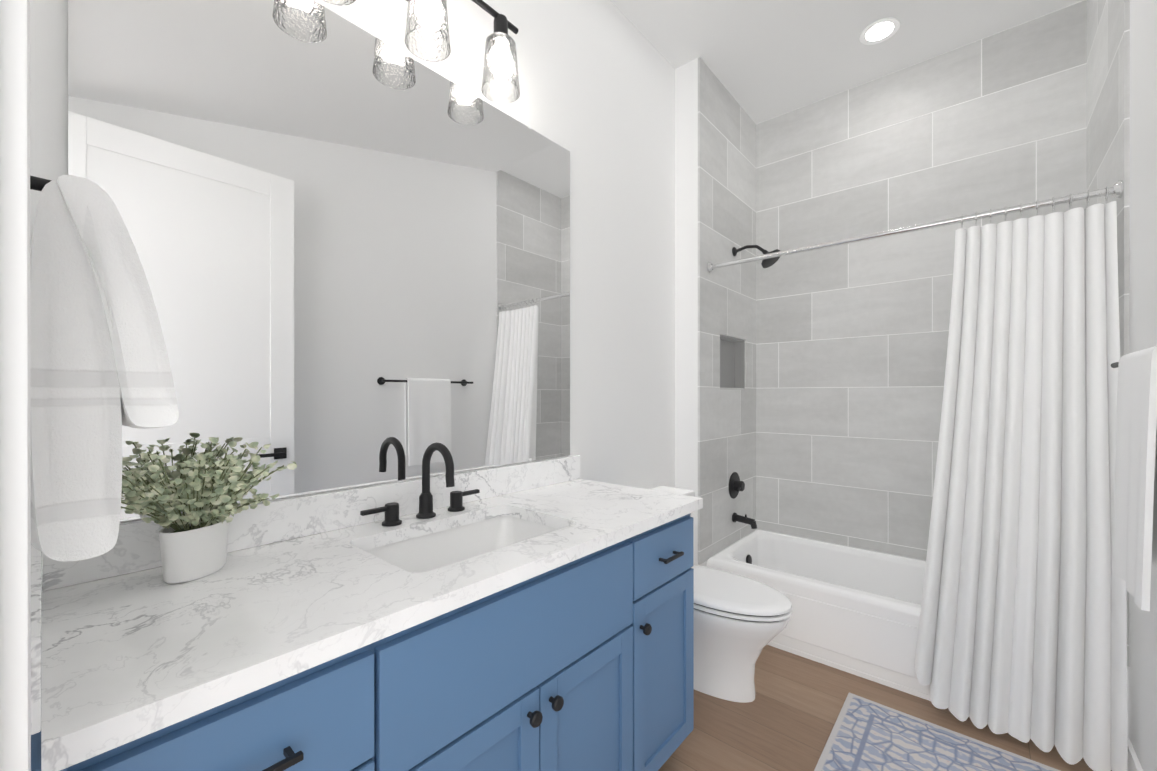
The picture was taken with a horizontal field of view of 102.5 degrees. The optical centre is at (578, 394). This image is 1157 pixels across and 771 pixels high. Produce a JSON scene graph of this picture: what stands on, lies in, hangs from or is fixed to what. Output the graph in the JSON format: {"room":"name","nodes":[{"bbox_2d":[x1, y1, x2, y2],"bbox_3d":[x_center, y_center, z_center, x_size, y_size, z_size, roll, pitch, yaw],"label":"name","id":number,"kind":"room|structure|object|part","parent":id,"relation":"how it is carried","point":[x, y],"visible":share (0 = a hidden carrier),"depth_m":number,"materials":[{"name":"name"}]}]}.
{"room":"bathroom","nodes":[
{"label":"bathroom","id":0,"kind":"room"},
{"bbox_2d":[30,0,674,523],"bbox_3d":[-0.316,-0.285,1.739,0.120,3.130,2.500,0,0,41],"label":"wall","id":1,"kind":"structure","parent":0,"point":[596,98],"depth_m":2.12,"materials":[{"name":"white paint"}]},
{"bbox_2d":[31,543,46,737],"bbox_3d":[-0.784,0.311,0.665,0.538,0.099,0.020,0,0,41],"label":"backsplash","id":2,"kind":"structure","parent":1,"relation":"attached to","point":[38,583],"depth_m":0.55,"materials":[{"name":"white stone"}]},
{"bbox_2d":[43,455,579,589],"bbox_3d":[-0.494,0.310,1.425,0.020,0.099,1.508,0,0,41],"label":"backsplash","id":3,"kind":"structure","parent":1,"relation":"attached to","point":[137,546],"depth_m":1.17,"materials":[{"name":"white stone"}]},
{"bbox_2d":[68,0,569,521],"bbox_3d":[-0.504,-0.388,1.422,0.009,1.289,1.425,0,0,41],"label":"mirror","id":4,"kind":"object","parent":1,"relation":"attached to","point":[350,240],"visible":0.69,"depth_m":1.22,"materials":[{"name":"clear glass"}]},
{"bbox_2d":[405,0,450,61],"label":"sconce","id":5,"kind":"object","parent":1,"relation":"attached to","point":[427,36],"depth_m":1.33,"materials":[{"name":"clear glass"}]},
{"bbox_3d":[-0.613,-1.094,1.144,0.128,0.165,0.128,0,0,41],"label":"glass","id":6,"kind":"part","parent":5,"relation":"part of","materials":[{"name":"clear glass"}]},
{"bbox_3d":[-0.436,-1.094,1.347,0.128,0.165,0.128,0,0,41],"label":"glass","id":7,"kind":"part","parent":5,"relation":"part of","materials":[{"name":"clear glass"}]},
{"bbox_2d":[472,0,519,103],"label":"sconce","id":8,"kind":"object","parent":1,"relation":"attached to","point":[500,78],"depth_m":1.52,"materials":[{"name":"clear glass"}]},
{"bbox_3d":[-0.259,-1.094,1.551,0.128,0.165,0.128,0,0,41],"label":"glass","id":9,"kind":"part","parent":8,"relation":"part of","materials":[{"name":"clear glass"}]},
{"bbox_2d":[675,58,706,566],"bbox_3d":[0.836,-0.286,2.960,0.260,3.130,0.855,0,0,41],"label":"wall","id":10,"kind":"structure","parent":0,"point":[686,275],"depth_m":2.60,"materials":[{"name":"white paint"}]},
{"bbox_2d":[698,57,755,564],"bbox_3d":[0.911,-0.460,2.896,0.087,2.783,0.854,0,0,41],"label":"wall tile","id":11,"kind":"structure","parent":10,"relation":"attached to","point":[726,294],"depth_m":2.80,"materials":[{"name":"grey tile"}]},
{"bbox_2d":[729,472,744,498],"bbox_3d":[0.993,0.564,2.876,0.061,0.164,0.164,0,0,41],"label":"tub valve","id":12,"kind":"object","parent":11,"relation":"attached to","point":[736,485],"visible":1,"depth_m":2.86,"materials":[{"name":"black metal"}]},
{"bbox_2d":[732,512,756,528],"bbox_3d":[1.024,0.773,2.849,0.144,0.079,0.060,0,0,41],"label":"tub spout","id":13,"kind":"object","parent":11,"relation":"attached to","point":[743,519],"visible":1,"depth_m":2.84,"materials":[{"name":"black metal"}]},
{"bbox_2d":[732,245,779,267],"bbox_3d":[1.076,-0.838,2.803,0.282,0.162,0.130,0,0,41],"label":"shower head","id":14,"kind":"object","parent":11,"relation":"attached to","point":[767,263],"visible":0.75,"depth_m":2.77},
{"bbox_2d":[707,180,1123,272],"bbox_3d":[1.319,-0.716,2.127,1.535,0.070,0.060,0,0,41],"label":"curtain rod","id":15,"kind":"object","parent":11,"relation":"attached to","point":[1116,189],"visible":0.98,"depth_m":1.91,"materials":[{"name":"silver metal"}]},
{"bbox_2d":[914,201,1127,770],"bbox_3d":[1.612,0.289,1.742,0.559,1.927,0.251,0,0,41],"label":"shower curtain","id":16,"kind":"object","parent":15,"relation":"hanging from","point":[1022,634],"visible":1,"depth_m":1.70,"materials":[{"name":"white fabric"}]},
{"bbox_2d":[610,0,1082,123],"bbox_3d":[0.691,-1.890,1.509,1.940,0.080,3.475,0,0,41],"label":"ceiling","id":17,"kind":"structure","parent":0,"point":[764,60],"depth_m":2.40,"materials":[{"name":"white paint"}]},
{"bbox_2d":[859,17,899,44],"bbox_3d":[1.529,-1.846,2.361,0.176,0.009,0.176,0,0,41],"label":"recessed light","id":18,"kind":"object","parent":17,"relation":"in","point":[880,30],"visible":1,"depth_m":2.36,"materials":[{"name":"white paint"}]},
{"bbox_2d":[658,645,1111,770],"bbox_3d":[0.337,1.310,1.104,1.940,0.060,4.555,0,0,41],"label":"floor","id":19,"kind":"structure","parent":0,"point":[785,719],"depth_m":1.82,"materials":[{"name":"brown wood"}]},
{"bbox_2d":[31,506,702,770],"bbox_3d":[-0.288,0.839,1.224,0.594,0.884,1.513,0,0,41],"label":"bathroom vanity","id":20,"kind":"object","parent":19,"relation":"on","point":[535,616],"depth_m":0.96,"materials":[{"name":"blue wood"}]},
{"bbox_2d":[35,478,702,769],"bbox_3d":[-0.281,0.377,1.241,0.583,0.035,1.508,0,0,41],"label":"countertop","id":21,"kind":"structure","parent":20,"relation":"on","point":[125,652],"depth_m":0.80,"materials":[{"name":"white stone"}]},
{"bbox_2d":[121,437,296,583],"bbox_3d":[-0.756,0.224,0.928,0.236,0.270,0.319,0,0,41],"label":"plant","id":22,"kind":"object","parent":21,"relation":"on","point":[193,538],"visible":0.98,"depth_m":0.90,"materials":[{"name":"green plant"}]},
{"bbox_2d":[359,442,482,525],"bbox_3d":[-0.409,0.248,1.337,0.166,0.223,0.380,0,0,41],"label":"faucet","id":23,"kind":"object","parent":21,"relation":"on","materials":[{"name":"black metal"}]},
{"bbox_2d":[367,510,558,569],"bbox_3d":[-0.283,0.467,1.228,0.370,0.168,0.550,0,0,41],"label":"sink","id":24,"kind":"object","parent":21,"relation":"in","point":[422,549],"depth_m":1.39,"materials":[{"name":"white ceramic"}]},
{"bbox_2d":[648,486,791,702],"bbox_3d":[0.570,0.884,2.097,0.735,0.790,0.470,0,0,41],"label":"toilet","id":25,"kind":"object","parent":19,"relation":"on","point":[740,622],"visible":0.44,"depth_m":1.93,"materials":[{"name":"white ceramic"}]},
{"bbox_2d":[706,529,930,700],"bbox_3d":[1.542,1.096,2.386,1.532,0.367,0.772,0,0,41],"label":"bathtub","id":26,"kind":"object","parent":19,"relation":"on","point":[856,611],"visible":0.38,"depth_m":2.27,"materials":[{"name":"white ceramic"}]},
{"bbox_2d":[814,693,1059,770],"bbox_3d":[0.946,1.276,1.241,0.660,0.008,1.400,0,0,41],"label":"rug","id":27,"kind":"object","parent":19,"relation":"on","point":[867,735],"visible":1,"depth_m":1.67,"materials":[{"name":"blue fabric"}]},
{"bbox_2d":[1127,0,1156,770],"bbox_3d":[1.378,-0.284,0.914,0.120,3.130,3.475,0,0,41],"label":"wall","id":28,"kind":"structure","parent":0,"point":[1142,702],"depth_m":1.45,"materials":[{"name":"white paint"}]},
{"bbox_2d":[1086,0,1129,666],"bbox_3d":[2.131,-0.459,1.882,0.012,2.783,0.763,0,0,41],"label":"wall tile","id":29,"kind":"structure","parent":28,"relation":"attached to","point":[1108,104],"depth_m":1.74,"materials":[{"name":"grey tile"}]},
{"bbox_2d":[1111,346,1156,611],"bbox_3d":[1.418,0.184,1.141,0.116,0.600,0.710,0,0,41],"label":"towel","id":30,"kind":"object","parent":28,"relation":"attached to","point":[1135,526],"visible":1,"depth_m":1.11,"materials":[{"name":"white fabric"}]},
{"bbox_2d":[1127,738,1142,770],"bbox_3d":[1.398,1.225,1.041,0.014,0.110,1.450,0,0,41],"label":"baseboard","id":31,"kind":"structure","parent":28,"relation":"attached to","point":[1134,764],"depth_m":1.49,"materials":[{"name":"white paint"}]},
{"bbox_3d":[1.745,-0.286,2.817,1.820,3.130,0.120,0,0,41],"label":"wall","id":32,"kind":"structure","parent":0,"visible":0},
{"bbox_2d":[756,0,1086,560],"bbox_3d":[1.804,-0.460,2.678,1.548,2.783,0.012,0,0,41],"label":"wall tile","id":33,"kind":"structure","parent":32,"relation":"attached to","point":[851,346],"depth_m":2.70,"materials":[{"name":"grey tile"}]},
{"bbox_3d":[-0.818,-0.284,0.599,0.855,3.130,0.120,0,0,41],"label":"wall","id":34,"kind":"structure","parent":0,"visible":0},
{"bbox_2d":[30,175,178,560],"bbox_3d":[-0.700,-0.033,0.661,0.512,0.424,0.127,0,0,41],"label":"towel","id":35,"kind":"object","parent":34,"relation":"attached to","point":[100,373],"visible":0.83,"depth_m":0.50,"materials":[{"name":"white fabric"}]},
{"bbox_3d":[-0.131,-1.533,0.002,0.965,0.630,0.120,0,0,41],"label":"wall","id":36,"kind":"structure","parent":0,"visible":0},
{"bbox_2d":[0,0,30,770],"bbox_3d":[-0.150,-0.001,0.031,1.030,2.565,0.136,0,0,41],"label":"door frame","id":37,"kind":"structure","parent":36,"relation":"attached to","point":[15,603],"depth_m":0.37,"materials":[{"name":"white paint"}]}
]}

